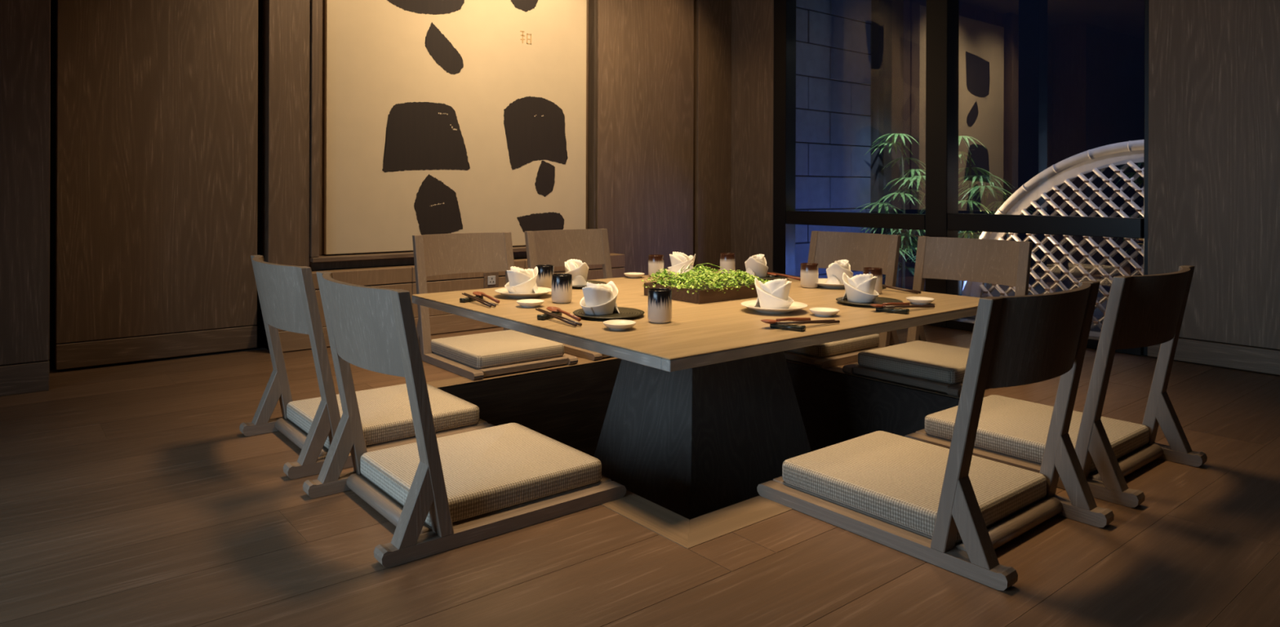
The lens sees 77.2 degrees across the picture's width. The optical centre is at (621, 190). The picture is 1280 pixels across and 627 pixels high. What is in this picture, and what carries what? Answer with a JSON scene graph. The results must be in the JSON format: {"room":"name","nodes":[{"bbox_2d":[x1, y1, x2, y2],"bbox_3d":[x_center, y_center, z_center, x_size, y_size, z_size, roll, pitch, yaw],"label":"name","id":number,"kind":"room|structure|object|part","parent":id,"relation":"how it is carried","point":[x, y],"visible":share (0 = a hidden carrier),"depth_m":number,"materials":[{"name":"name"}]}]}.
{"room":"japanese dining room","nodes":[
{"label":"japanese dining room","id":0,"kind":"room"},
{"bbox_2d":[0,0,731,396],"bbox_3d":[-1.394,-0.553,3.903,5.860,2.600,0.520,0,0,-39],"label":"wall","id":1,"kind":"structure","parent":0,"point":[149,149],"depth_m":3.62,"materials":[{"name":"brown wood"}]},
{"bbox_3d":[-2.957,-0.615,2.596,1.785,2.488,0.415,0,0,-39],"label":"panel","id":2,"kind":"part","parent":1,"relation":"part of","materials":[{"name":"brown wood"}]},
{"bbox_3d":[-2.030,-0.614,3.546,0.770,2.482,0.085,0,0,-39],"label":"panel","id":3,"kind":"part","parent":1,"relation":"part of","materials":[{"name":"brown wood"}]},
{"bbox_3d":[-1.517,-0.766,3.924,0.038,2.175,0.132,0,0,-39],"label":"moulding","id":4,"kind":"part","parent":1,"relation":"part of","materials":[{"name":"brown wood"}]},
{"bbox_3d":[-1.398,0.559,3.963,0.665,0.176,0.225,0,0,-39],"label":"panel","id":5,"kind":"part","parent":1,"relation":"part of","materials":[{"name":"brown wood"}]},
{"bbox_3d":[-1.397,0.427,3.963,0.665,0.076,0.225,0,0,-39],"label":"panel","id":6,"kind":"part","parent":1,"relation":"part of","materials":[{"name":"brown wood"}]},
{"bbox_3d":[-0.865,0.368,4.464,1.738,0.042,0.105,0,0,-39],"label":"shadow rail","id":7,"kind":"part","parent":1,"relation":"part of","materials":[{"name":"brown wood"}]},
{"bbox_2d":[324,0,586,254],"bbox_3d":[-0.847,-0.691,4.471,1.588,2.020,0.032,0,0,-39],"label":"painting","id":8,"kind":"object","parent":1,"relation":"on","point":[442,117],"visible":0.95,"depth_m":4.38,"materials":[{"name":"beige paper"}]},
{"bbox_3d":[-0.875,0.561,4.380,0.667,0.176,0.225,0,0,-39],"label":"panel","id":9,"kind":"part","parent":1,"relation":"part of","materials":[{"name":"brown wood"}]},
{"bbox_3d":[-0.874,0.429,4.380,0.667,0.076,0.225,0,0,-39],"label":"panel","id":10,"kind":"part","parent":1,"relation":"part of","materials":[{"name":"brown wood"}]},
{"bbox_2d":[484,271,498,288],"bbox_3d":[-0.708,0.487,4.361,0.090,0.090,0.012,0,0,-39],"label":"wall socket","id":11,"kind":"object","parent":1,"relation":"attached to","point":[491,278],"visible":0.9,"depth_m":4.36,"materials":[{"name":"white plastic"}]},
{"bbox_3d":[-0.330,0.431,4.814,0.719,0.076,0.225,0,0,-39],"label":"panel","id":12,"kind":"part","parent":1,"relation":"part of","materials":[{"name":"brown wood"}]},
{"bbox_3d":[-0.331,0.563,4.814,0.719,0.176,0.225,0,0,-39],"label":"panel","id":13,"kind":"part","parent":1,"relation":"part of","materials":[{"name":"brown wood"}]},
{"bbox_3d":[-0.191,-0.761,5.001,0.020,2.175,0.100,0,0,-39],"label":"moulding","id":14,"kind":"part","parent":1,"relation":"part of","materials":[{"name":"brown wood"}]},
{"bbox_3d":[0.190,-0.547,5.305,0.694,2.600,0.100,0,0,-39],"label":"panel","id":15,"kind":"part","parent":1,"relation":"part of","materials":[{"name":"brown wood"}]},
{"bbox_3d":[0.623,-0.546,5.650,0.326,2.600,0.100,0,0,-39],"label":"panel","id":16,"kind":"part","parent":1,"relation":"part of","materials":[{"name":"brown wood"}]},
{"bbox_2d":[437,358,621,456],"bbox_3d":[-0.181,0.964,3.473,1.560,0.415,0.020,0,0,-39],"label":"wall","id":17,"kind":"structure","parent":0,"point":[568,406],"depth_m":3.38,"materials":[{"name":"brown wood"}]},
{"bbox_2d":[426,356,986,548],"bbox_3d":[0.288,0.753,2.885,1.730,0.002,1.693,0,0,-39],"label":"trim","id":18,"kind":"structure","parent":17,"relation":"attached to","point":[664,522],"depth_m":1.86,"materials":[{"name":"brown wood"}]},
{"bbox_2d":[0,324,1279,626],"bbox_3d":[0.247,0.778,1.838,5.860,0.050,5.800,0,0,-39],"label":"floor","id":19,"kind":"structure","parent":0,"point":[133,494],"depth_m":1.69,"materials":[{"name":"brown wood"}]},
{"bbox_2d":[239,254,494,479],"bbox_3d":[-0.778,0.474,2.454,0.629,0.547,0.500,0,0,-39],"label":"chair","id":20,"kind":"object","parent":19,"relation":"on","point":[287,296],"visible":0.75,"depth_m":2.29,"materials":[{"name":"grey wood"}]},
{"bbox_3d":[-0.984,0.293,2.289,0.099,0.184,0.420,0,0,-39],"label":"panel","id":21,"kind":"part","parent":20,"relation":"part of","materials":[{"name":"brown wood"}]},
{"bbox_3d":[-0.931,0.727,2.333,0.037,0.037,0.414,0,0,-39],"label":"rail","id":22,"kind":"part","parent":20,"relation":"part of","materials":[{"name":"brown wood"}]},
{"bbox_2d":[286,383,479,448],"bbox_3d":[-0.741,0.687,2.484,0.460,0.054,0.426,0,0,-39],"label":"cushion","id":23,"kind":"object","parent":20,"relation":"on","point":[385,412],"depth_m":2.41,"materials":[{"name":"beige fabric"}]},
{"bbox_2d":[302,271,626,567],"bbox_3d":[-0.390,0.476,1.968,0.629,0.547,0.500,0,0,-39],"label":"chair","id":24,"kind":"object","parent":19,"relation":"on","point":[442,494],"visible":1,"depth_m":1.82,"materials":[{"name":"brown wood"}]},
{"bbox_3d":[-0.596,0.295,1.802,0.099,0.184,0.420,0,0,-39],"label":"panel","id":25,"kind":"part","parent":24,"relation":"part of","materials":[{"name":"brown wood"}]},
{"bbox_3d":[-0.542,0.728,1.847,0.037,0.037,0.414,0,0,-39],"label":"rail","id":26,"kind":"part","parent":24,"relation":"part of","materials":[{"name":"brown wood"}]},
{"bbox_2d":[360,422,601,526],"bbox_3d":[-0.353,0.689,1.997,0.460,0.054,0.426,0,0,-39],"label":"cushion","id":27,"kind":"object","parent":24,"relation":"on","point":[489,473],"depth_m":1.92,"materials":[{"name":"beige fabric"}]},
{"bbox_2d":[412,231,577,380],"bbox_3d":[-0.579,0.475,3.554,0.500,0.547,0.629,0,0,-39],"label":"chair","id":28,"kind":"object","parent":19,"relation":"on","point":[473,357],"visible":0.9,"depth_m":3.55,"materials":[{"name":"brown wood"}]},
{"bbox_3d":[-0.743,0.294,3.761,0.420,0.184,0.099,0,0,-39],"label":"panel","id":29,"kind":"part","parent":28,"relation":"part of","materials":[{"name":"brown wood"}]},
{"bbox_2d":[431,329,564,368],"bbox_3d":[-0.550,0.688,3.517,0.426,0.054,0.460,0,0,-39],"label":"cushion","id":30,"kind":"object","parent":28,"relation":"on","point":[500,348],"depth_m":3.40,"materials":[{"name":"beige fabric"}]},
{"bbox_2d":[524,228,613,360],"bbox_3d":[-0.118,0.477,3.929,0.500,0.547,0.629,0,0,-39],"label":"chair","id":31,"kind":"object","parent":19,"relation":"on","point":[555,248],"visible":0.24,"depth_m":4.14,"materials":[{"name":"brown wood"}]},
{"bbox_3d":[-0.283,0.296,4.136,0.420,0.184,0.099,0,0,-39],"label":"panel","id":32,"kind":"part","parent":31,"relation":"part of","materials":[{"name":"brown wood"}]},
{"bbox_2d":[783,231,901,368],"bbox_3d":[0.938,0.481,3.778,0.629,0.547,0.500,0,0,-39],"label":"chair","id":33,"kind":"object","parent":19,"relation":"on","point":[862,250],"visible":0.52,"depth_m":3.77,"materials":[{"name":"brown wood"}]},
{"bbox_2d":[785,333,879,357],"bbox_3d":[0.900,0.693,3.748,0.460,0.054,0.426,0,0,-39],"label":"cushion","id":34,"kind":"object","parent":33,"relation":"on","point":[837,348],"depth_m":3.54,"materials":[{"name":"beige fabric"}]},
{"bbox_3d":[1.146,0.301,3.943,0.099,0.184,0.420,0,0,-39],"label":"panel","id":35,"kind":"part","parent":33,"relation":"part of","materials":[{"name":"brown wood"}]},
{"bbox_2d":[756,280,1114,590],"bbox_3d":[0.727,0.480,1.893,0.500,0.547,0.629,0,0,-39],"label":"chair","id":36,"kind":"object","parent":19,"relation":"on","point":[950,509],"visible":1,"depth_m":1.74,"materials":[{"name":"brown wood"}]},
{"bbox_2d":[782,431,1046,542],"bbox_3d":[0.697,0.693,1.930,0.426,0.054,0.460,0,0,-39],"label":"cushion","id":37,"kind":"object","parent":36,"relation":"on","point":[890,480],"depth_m":1.86,"materials":[{"name":"beige fabric"}]},
{"bbox_3d":[0.848,0.733,1.741,0.414,0.037,0.037,0,0,-39],"label":"rail","id":38,"kind":"part","parent":36,"relation":"part of","materials":[{"name":"brown wood"}]},
{"bbox_3d":[0.893,0.300,1.686,0.420,0.184,0.099,0,0,-39],"label":"panel","id":39,"kind":"part","parent":36,"relation":"part of","materials":[{"name":"brown wood"}]},
{"bbox_2d":[842,235,1032,396],"bbox_3d":[1.316,0.482,3.314,0.629,0.547,0.500,0,0,-39],"label":"chair","id":40,"kind":"object","parent":19,"relation":"on","point":[918,362],"visible":0.72,"depth_m":3.34,"materials":[{"name":"brown wood"}]},
{"bbox_2d":[857,340,968,383],"bbox_3d":[1.278,0.695,3.284,0.460,0.054,0.426,0,0,-39],"label":"cushion","id":41,"kind":"object","parent":40,"relation":"on","point":[939,363],"depth_m":3.20,"materials":[{"name":"beige fabric"}]},
{"bbox_3d":[1.524,0.302,3.479,0.099,0.184,0.420,0,0,-39],"label":"panel","id":42,"kind":"part","parent":40,"relation":"part of","materials":[{"name":"brown wood"}]},
{"bbox_2d":[904,265,1207,506],"bbox_3d":[1.230,0.482,2.293,0.500,0.547,0.629,0,0,-39],"label":"chair","id":43,"kind":"object","parent":19,"relation":"on","point":[1141,311],"visible":0.92,"depth_m":2.13,"materials":[{"name":"brown wood"}]},
{"bbox_2d":[924,395,1149,474],"bbox_3d":[1.200,0.694,2.330,0.426,0.054,0.460,0,0,-39],"label":"cushion","id":44,"kind":"object","parent":43,"relation":"on","point":[1011,428],"depth_m":2.25,"materials":[{"name":"beige fabric"}]},
{"bbox_3d":[1.350,0.735,2.141,0.414,0.037,0.037,0,0,-39],"label":"rail","id":45,"kind":"part","parent":43,"relation":"part of","materials":[{"name":"brown wood"}]},
{"bbox_3d":[1.396,0.302,2.086,0.420,0.184,0.099,0,0,-39],"label":"panel","id":46,"kind":"part","parent":43,"relation":"part of","materials":[{"name":"brown wood"}]},
{"bbox_2d":[786,361,959,451],"bbox_3d":[0.889,0.968,3.365,0.020,0.415,1.483,0,0,-39],"label":"wall","id":47,"kind":"structure","parent":0,"point":[835,407],"depth_m":3.28,"materials":[{"name":"black wood"}]},
{"bbox_2d":[730,0,1279,374],"bbox_3d":[2.559,-0.539,3.609,0.163,2.600,5.695,0,0,-39],"label":"wall","id":48,"kind":"structure","parent":0,"point":[1214,65],"depth_m":3.50,"materials":[{"name":"brown wood"}]},
{"bbox_3d":[0.912,-0.545,5.630,0.100,2.600,0.483,0,0,-39],"label":"panel","id":49,"kind":"part","parent":48,"relation":"part of","materials":[{"name":"brown wood"}]},
{"bbox_2d":[773,0,1149,355],"bbox_3d":[1.763,-0.542,4.575,0.125,2.600,2.223,0,0,-39],"label":"window","id":50,"kind":"structure","parent":48,"relation":"in","point":[942,218],"depth_m":4.49,"materials":[{"name":"black metal"}]},
{"bbox_3d":[1.443,0.179,4.958,0.104,0.087,1.004,0,0,-39],"label":"rail","id":51,"kind":"part","parent":50,"relation":"part of","materials":[{"name":"black metal"}]},
{"bbox_3d":[1.780,0.736,4.535,0.100,0.045,2.087,0,0,-39],"label":"sill","id":52,"kind":"part","parent":50,"relation":"part of","materials":[{"name":"black wood"}]},
{"bbox_3d":[2.135,0.174,4.089,0.104,0.092,0.949,0,0,-39],"label":"rail","id":53,"kind":"part","parent":50,"relation":"part of","materials":[{"name":"black metal"}]},
{"bbox_3d":[2.758,-0.592,3.314,0.100,2.492,0.985,0,0,-39],"label":"panel","id":54,"kind":"part","parent":48,"relation":"part of","materials":[{"name":"brown wood"}]},
{"bbox_2d":[905,262,1111,337],"bbox_3d":[3.893,0.851,5.766,4.740,0.070,10.000,0,0,-39],"label":"floor","id":55,"kind":"structure","parent":0,"point":[1048,280],"depth_m":6.79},
{"bbox_2d":[795,0,871,278],"bbox_3d":[1.381,-0.793,5.934,1.010,3.300,0.400,0,0,-39],"label":"stone wall","id":56,"kind":"structure","parent":55,"relation":"on","point":[833,37],"depth_m":5.79,"materials":[{"name":"stone"}]},
{"bbox_2d":[870,0,903,288],"bbox_3d":[1.925,-0.791,6.329,0.325,3.300,0.460,0,0,-39],"label":"wall pillar","id":57,"kind":"structure","parent":55,"relation":"on","point":[886,55],"depth_m":6.11,"materials":[{"name":"brown wood"}]},
{"bbox_2d":[854,133,1033,297],"bbox_3d":[2.283,0.195,5.723,0.769,1.232,1.257,0,0,-39],"label":"fan palm","id":58,"kind":"object","parent":55,"relation":"on","point":[972,188],"visible":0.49,"depth_m":5.78,"materials":[{"name":"green plant"}]},
{"bbox_3d":[2.036,0.559,5.939,0.035,0.501,0.031,0,0,-39],"label":"stem","id":59,"kind":"part","parent":58,"relation":"part of","materials":[{"name":"plant"}]},
{"bbox_3d":[2.087,0.230,5.940,0.035,1.160,0.031,0,0,-39],"label":"stem","id":60,"kind":"part","parent":58,"relation":"part of","materials":[{"name":"green plant"}]},
{"bbox_3d":[2.199,0.410,5.927,0.035,0.801,0.031,0,0,-39],"label":"stem","id":61,"kind":"part","parent":58,"relation":"part of","materials":[{"name":"plant"}]},
{"bbox_3d":[2.342,0.535,5.555,0.035,0.551,0.031,0,0,-39],"label":"stem","id":62,"kind":"part","parent":58,"relation":"part of","materials":[{"name":"plant"}]},
{"bbox_3d":[2.411,0.281,5.533,0.035,1.060,0.031,0,0,-39],"label":"stem","id":63,"kind":"part","parent":58,"relation":"part of","materials":[{"name":"plant"}]},
{"bbox_3d":[2.511,0.391,5.536,0.035,0.841,0.031,0,0,-39],"label":"stem","id":64,"kind":"part","parent":58,"relation":"part of","materials":[{"name":"plant"}]},
{"bbox_2d":[902,0,1144,277],"bbox_3d":[5.207,-1.429,6.807,0.200,4.600,10.000,0,0,-39],"label":"wall","id":65,"kind":"structure","parent":55,"relation":"on","point":[1042,84],"depth_m":7.96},
{"bbox_2d":[961,139,1143,330],"bbox_3d":[2.916,0.269,4.411,0.064,1.105,2.192,0,0,-39],"label":"trellis","id":66,"kind":"object","parent":55,"relation":"on","point":[1096,160],"visible":0.34,"depth_m":4.68,"materials":[{"name":"wood"}]},
{"bbox_2d":[1103,162,1143,255],"bbox_3d":[3.965,0.301,5.755,0.665,1.030,0.902,0,0,-39],"label":"fan palm","id":67,"kind":"object","parent":55,"relation":"on","point":[1131,174],"visible":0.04,"depth_m":5.91,"materials":[{"name":"green plant"}]},
{"bbox_3d":[0.286,1.183,2.885,1.520,0.020,1.483,0,0,-39],"label":"floor","id":68,"kind":"structure","parent":0,"visible":0},
{"bbox_2d":[411,269,979,519],"bbox_3d":[0.294,0.778,2.879,1.598,0.788,1.410,0,0,-39],"label":"dining table","id":69,"kind":"object","parent":68,"relation":"on","point":[703,411],"visible":0.53,"depth_m":2.63,"materials":[{"name":"brown wood"}]},
{"bbox_2d":[459,295,483,302],"bbox_3d":[-0.518,0.373,2.768,0.024,0.016,0.100,0,0,30],"label":"chopstick rest","id":70,"kind":"object","parent":69,"relation":"on","point":[466,300],"visible":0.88,"depth_m":2.73,"materials":[{"name":"black ceramic"}]},
{"bbox_2d":[462,293,491,307],"bbox_3d":[-0.493,0.368,2.703,0.009,0.022,0.235,0,0,-34],"label":"chopstick","id":71,"kind":"object","parent":69,"relation":"on","point":[471,297],"visible":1,"depth_m":2.68,"materials":[{"name":"paint"}]},
{"bbox_2d":[463,293,496,306],"bbox_3d":[-0.482,0.368,2.711,0.009,0.022,0.235,0,0,-36],"label":"chopstick","id":72,"kind":"object","parent":69,"relation":"on","point":[479,299],"visible":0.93,"depth_m":2.68,"materials":[{"name":"paint"}]},
{"bbox_2d":[472,291,499,303],"bbox_3d":[-0.468,0.367,2.759,0.041,0.020,0.191,0,0,-31],"label":"wooden spoon","id":73,"kind":"object","parent":69,"relation":"on","point":[476,293],"visible":1,"depth_m":2.77,"materials":[{"name":"brown wood"}]},
{"bbox_2d":[494,286,551,297],"bbox_3d":[-0.353,0.370,2.900,0.212,0.022,0.212,0,0,-39],"label":"plate","id":74,"kind":"object","parent":69,"relation":"on","point":[542,291],"visible":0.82,"depth_m":2.85,"materials":[{"name":"white ceramic"}]},
{"bbox_2d":[504,266,538,293],"bbox_3d":[-0.363,0.324,2.905,0.131,0.099,0.103,0,0,-31],"label":"napkin","id":75,"kind":"object","parent":74,"relation":"on","point":[521,281],"visible":0.94,"depth_m":2.87,"materials":[{"name":"fabric"}]},
{"bbox_2d":[516,298,544,307],"bbox_3d":[-0.301,0.373,2.643,0.093,0.018,0.093,0,0,-39],"label":"sauce dish","id":76,"kind":"object","parent":69,"relation":"on","point":[528,303],"visible":1,"depth_m":2.62,"materials":[{"name":"white ceramic"}]},
{"bbox_2d":[535,264,554,288],"bbox_3d":[-0.295,0.334,3.074,0.070,0.096,0.070,0,0,8],"label":"tea cup","id":77,"kind":"object","parent":69,"relation":"on","point":[544,279],"visible":0.62,"depth_m":3.04,"materials":[{"name":"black ceramic"}]},
{"bbox_2d":[537,310,561,319],"bbox_3d":[-0.216,0.374,2.408,0.024,0.016,0.100,0,0,30],"label":"chopstick rest","id":78,"kind":"object","parent":69,"relation":"on","point":[540,317],"visible":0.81,"depth_m":2.38,"materials":[{"name":"black ceramic"}]},
{"bbox_2d":[535,308,577,326],"bbox_3d":[-0.195,0.369,2.339,0.009,0.022,0.235,0,0,-35],"label":"chopstick","id":79,"kind":"object","parent":69,"relation":"on","point":[541,311],"visible":1,"depth_m":2.31,"materials":[{"name":"paint"}]},
{"bbox_2d":[537,308,582,326],"bbox_3d":[-0.185,0.370,2.346,0.009,0.022,0.235,0,0,-37],"label":"chopstick","id":80,"kind":"object","parent":69,"relation":"on","point":[561,317],"visible":0.88,"depth_m":2.32,"materials":[{"name":"paint"}]},
{"bbox_2d":[551,273,572,303],"bbox_3d":[-0.205,0.335,2.740,0.070,0.096,0.070,0,0,15],"label":"tea cup","id":81,"kind":"object","parent":69,"relation":"on","point":[562,283],"visible":1,"depth_m":2.71,"materials":[{"name":"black ceramic"}]},
{"bbox_2d":[546,306,581,321],"bbox_3d":[-0.176,0.368,2.397,0.041,0.020,0.191,0,0,-29],"label":"wooden spoon","id":82,"kind":"object","parent":69,"relation":"on","point":[550,308],"visible":1,"depth_m":2.40,"materials":[{"name":"brown wood"}]},
{"bbox_2d":[572,280,606,288],"bbox_3d":[-0.169,0.376,3.212,0.220,0.012,0.220,0,0,-39],"label":"plate","id":83,"kind":"object","parent":69,"relation":"on","point":[588,281],"visible":0.27,"depth_m":3.25,"materials":[{"name":"ceramic"}]},
{"bbox_2d":[564,258,588,286],"bbox_3d":[-0.185,0.326,3.200,0.101,0.100,0.133,0,0,-27],"label":"napkin","id":84,"kind":"object","parent":83,"relation":"on","point":[579,270],"visible":0.75,"depth_m":3.15,"materials":[{"name":"fabric"}]},
{"bbox_2d":[573,306,644,319],"bbox_3d":[-0.040,0.377,2.453,0.220,0.012,0.220,0,0,-39],"label":"plate","id":85,"kind":"object","parent":69,"relation":"on","point":[624,313],"visible":0.78,"depth_m":2.42,"materials":[{"name":"ceramic"}]},
{"bbox_2d":[579,280,619,315],"bbox_3d":[-0.069,0.326,2.449,0.101,0.099,0.133,0,0,43],"label":"napkin","id":86,"kind":"object","parent":85,"relation":"on","point":[597,299],"visible":1,"depth_m":2.41,"materials":[{"name":"fabric"}]},
{"bbox_2d":[603,320,635,330],"bbox_3d":[-0.006,0.374,2.221,0.093,0.018,0.093,0,0,-39],"label":"sauce dish","id":87,"kind":"object","parent":69,"relation":"on","point":[614,325],"visible":1,"depth_m":2.20,"materials":[{"name":"white ceramic"}]},
{"bbox_2d":[623,272,644,278],"bbox_3d":[0.055,0.374,3.532,0.093,0.018,0.093,0,0,-39],"label":"sauce dish","id":88,"kind":"object","parent":69,"relation":"on","point":[630,275],"visible":1,"depth_m":3.51,"materials":[{"name":"white ceramic"}]},
{"bbox_2d":[648,254,663,276],"bbox_3d":[0.154,0.336,3.585,0.070,0.096,0.070,0,0,-30],"label":"tea cup","id":89,"kind":"object","parent":69,"relation":"on","point":[655,262],"visible":0.7,"depth_m":3.56,"materials":[{"name":"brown ceramic"}]},
{"bbox_2d":[648,288,671,323],"bbox_3d":[0.111,0.336,2.339,0.070,0.096,0.070,0,0,29],"label":"tea cup","id":90,"kind":"object","parent":69,"relation":"on","point":[660,300],"visible":1,"depth_m":2.31,"materials":[{"name":"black ceramic"}]},
{"bbox_2d":[660,269,702,277],"bbox_3d":[0.269,0.373,3.593,0.212,0.022,0.212,0,0,-39],"label":"plate","id":91,"kind":"object","parent":69,"relation":"on","point":[666,269],"visible":0.15,"depth_m":3.55,"materials":[{"name":"white ceramic"}]},
{"bbox_2d":[667,251,695,273],"bbox_3d":[0.269,0.326,3.594,0.133,0.099,0.101,0,0,34],"label":"napkin","id":92,"kind":"object","parent":91,"relation":"on","point":[678,260],"visible":0.65,"depth_m":3.56,"materials":[{"name":"fabric"}]},
{"bbox_2d":[641,262,769,304],"bbox_3d":[0.327,0.327,2.948,0.423,0.114,0.322,0,0,-39],"label":"planter box","id":93,"kind":"object","parent":69,"relation":"on","point":[701,288],"visible":0.91,"depth_m":2.85,"materials":[{"name":"dark soil"},{"name":"walnut"},{"name":"green leaves"}]},
{"bbox_2d":[720,253,735,273],"bbox_3d":[0.488,0.337,3.691,0.070,0.096,0.070,0,0,27],"label":"tea cup","id":94,"kind":"object","parent":69,"relation":"on","point":[727,260],"visible":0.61,"depth_m":3.66,"materials":[{"name":"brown ceramic"}]},
{"bbox_2d":[738,274,786,280],"bbox_3d":[0.618,0.379,3.507,0.220,0.012,0.220,0,0,-39],"label":"plate","id":95,"kind":"object","parent":69,"relation":"on","point":[767,275],"visible":0.29,"depth_m":3.46,"materials":[{"name":"ceramic"}]},
{"bbox_2d":[743,253,768,277],"bbox_3d":[0.591,0.329,3.511,0.103,0.099,0.131,0,0,39],"label":"napkin","id":96,"kind":"object","parent":95,"relation":"on","point":[756,265],"visible":0.93,"depth_m":3.47,"materials":[{"name":"fabric"}]},
{"bbox_2d":[768,275,782,277],"bbox_3d":[0.685,0.378,3.523,0.100,0.016,0.024,0,0,-39],"label":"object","id":97,"kind":"object","parent":95,"relation":"on","point":[769,276],"visible":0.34,"depth_m":3.49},
{"bbox_2d":[740,300,808,313],"bbox_3d":[0.486,0.373,2.558,0.212,0.022,0.212,0,0,-39],"label":"plate","id":98,"kind":"object","parent":69,"relation":"on","point":[795,305],"visible":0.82,"depth_m":2.52,"materials":[{"name":"white ceramic"}]},
{"bbox_2d":[754,277,794,308],"bbox_3d":[0.486,0.326,2.558,0.101,0.100,0.133,0,0,-44],"label":"napkin","id":99,"kind":"object","parent":98,"relation":"on","point":[773,294],"visible":0.97,"depth_m":2.52,"materials":[{"name":"fabric"}]},
{"bbox_2d":[766,272,800,280],"bbox_3d":[0.696,0.371,3.468,0.041,0.020,0.191,0,0,-35],"label":"wooden spoon","id":100,"kind":"object","parent":69,"relation":"on","point":[768,273],"visible":0.89,"depth_m":3.46,"materials":[{"name":"brown wood"}]},
{"bbox_2d":[760,317,810,324],"bbox_3d":[0.471,0.371,2.278,0.191,0.020,0.041,0,0,-32],"label":"wooden spoon","id":101,"kind":"object","parent":69,"relation":"on","point":[766,321],"visible":0.89,"depth_m":2.27,"materials":[{"name":"brown wood"}]},
{"bbox_2d":[769,323,805,332],"bbox_3d":[0.460,0.377,2.222,0.100,0.016,0.024,0,0,40],"label":"chopstick rest","id":102,"kind":"object","parent":69,"relation":"on","point":[784,326],"visible":0.82,"depth_m":2.21,"materials":[{"name":"black ceramic"}]},
{"bbox_2d":[775,319,834,323],"bbox_3d":[0.522,0.372,2.268,0.235,0.022,0.009,0,0,-34],"label":"chopstick","id":103,"kind":"object","parent":69,"relation":"on","point":[830,319],"visible":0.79,"depth_m":2.27,"materials":[{"name":"paint"}]},
{"bbox_2d":[777,320,839,324],"bbox_3d":[0.529,0.372,2.257,0.235,0.022,0.009,0,0,-32],"label":"chopstick","id":104,"kind":"object","parent":69,"relation":"on","point":[833,321],"visible":1,"depth_m":2.26,"materials":[{"name":"paint"}]},
{"bbox_2d":[800,262,818,288],"bbox_3d":[0.748,0.338,3.192,0.070,0.096,0.070,0,0,-39],"label":"tea cup","id":105,"kind":"object","parent":69,"relation":"on","point":[809,271],"visible":1,"depth_m":3.16,"materials":[{"name":"brown ceramic"}]},
{"bbox_2d":[808,307,839,316],"bbox_3d":[0.626,0.376,2.474,0.093,0.018,0.093,0,0,-39],"label":"sauce dish","id":106,"kind":"object","parent":69,"relation":"on","point":[820,312],"visible":1,"depth_m":2.46,"materials":[{"name":"white ceramic"}]},
{"bbox_2d":[815,278,844,288],"bbox_3d":[0.853,0.375,3.221,0.212,0.022,0.212,0,0,-39],"label":"plate","id":107,"kind":"object","parent":69,"relation":"on","point":[822,282],"visible":0.46,"depth_m":3.16,"materials":[{"name":"white ceramic"}]},
{"bbox_2d":[825,259,853,284],"bbox_3d":[0.874,0.328,3.212,0.101,0.099,0.133,0,0,37],"label":"napkin","id":108,"kind":"object","parent":107,"relation":"on","point":[835,271],"visible":0.73,"depth_m":3.17,"materials":[{"name":"fabric"}]},
{"bbox_2d":[835,296,902,306],"bbox_3d":[0.845,0.380,2.738,0.220,0.012,0.220,0,0,-39],"label":"plate","id":109,"kind":"object","parent":69,"relation":"on","point":[879,300],"visible":0.53,"depth_m":2.73,"materials":[{"name":"ceramic"}]},
{"bbox_2d":[842,272,879,302],"bbox_3d":[0.817,0.330,2.741,0.101,0.099,0.133,0,0,-33],"label":"napkin","id":110,"kind":"object","parent":109,"relation":"on","point":[860,288],"visible":1,"depth_m":2.70,"materials":[{"name":"fabric"}]},
{"bbox_2d":[862,266,882,293],"bbox_3d":[0.943,0.339,3.012,0.070,0.096,0.070,0,0,-6],"label":"tea cup","id":111,"kind":"object","parent":69,"relation":"on","point":[877,272],"visible":0.49,"depth_m":2.98,"materials":[{"name":"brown ceramic"}]},
{"bbox_2d":[870,302,909,307],"bbox_3d":[0.875,0.372,2.598,0.191,0.020,0.041,0,0,-33],"label":"wooden spoon","id":112,"kind":"object","parent":69,"relation":"on","point":[876,305],"visible":0.95,"depth_m":2.59,"materials":[{"name":"brown wood"}]},
{"bbox_2d":[875,306,909,314],"bbox_3d":[0.857,0.378,2.538,0.100,0.016,0.024,0,0,40],"label":"chopstick rest","id":113,"kind":"object","parent":69,"relation":"on","point":[906,311],"visible":0.94,"depth_m":2.53,"materials":[{"name":"black ceramic"}]},
{"bbox_2d":[882,284,918,293],"bbox_3d":[1.036,0.374,3.083,0.009,0.022,0.235,0,0,-35],"label":"chopstick","id":114,"kind":"object","parent":69,"relation":"on","point":[891,287],"visible":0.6,"depth_m":3.04,"materials":[{"name":"paint"}]},
{"bbox_2d":[883,284,920,293],"bbox_3d":[1.047,0.374,3.091,0.009,0.022,0.235,0,0,-38],"label":"chopstick","id":115,"kind":"object","parent":69,"relation":"on","point":[883,285],"visible":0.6,"depth_m":3.04,"materials":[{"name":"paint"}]},
{"bbox_2d":[882,304,929,306],"bbox_3d":[0.921,0.373,2.586,0.235,0.022,0.009,0,0,-34],"label":"chopstick","id":116,"kind":"object","parent":69,"relation":"on","point":[913,304],"visible":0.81,"depth_m":2.57,"materials":[{"name":"paint"}]},
{"bbox_2d":[884,305,934,307],"bbox_3d":[0.928,0.374,2.575,0.235,0.022,0.009,0,0,-32],"label":"chopstick","id":117,"kind":"object","parent":69,"relation":"on","point":[904,306],"visible":1,"depth_m":2.58,"materials":[{"name":"paint"}]},
{"bbox_2d":[906,296,934,304],"bbox_3d":[1.021,0.377,2.742,0.093,0.018,0.093,0,0,-39],"label":"sauce dish","id":118,"kind":"object","parent":69,"relation":"on","point":[913,300],"visible":0.95,"depth_m":2.72,"materials":[{"name":"white ceramic"}]}
]}

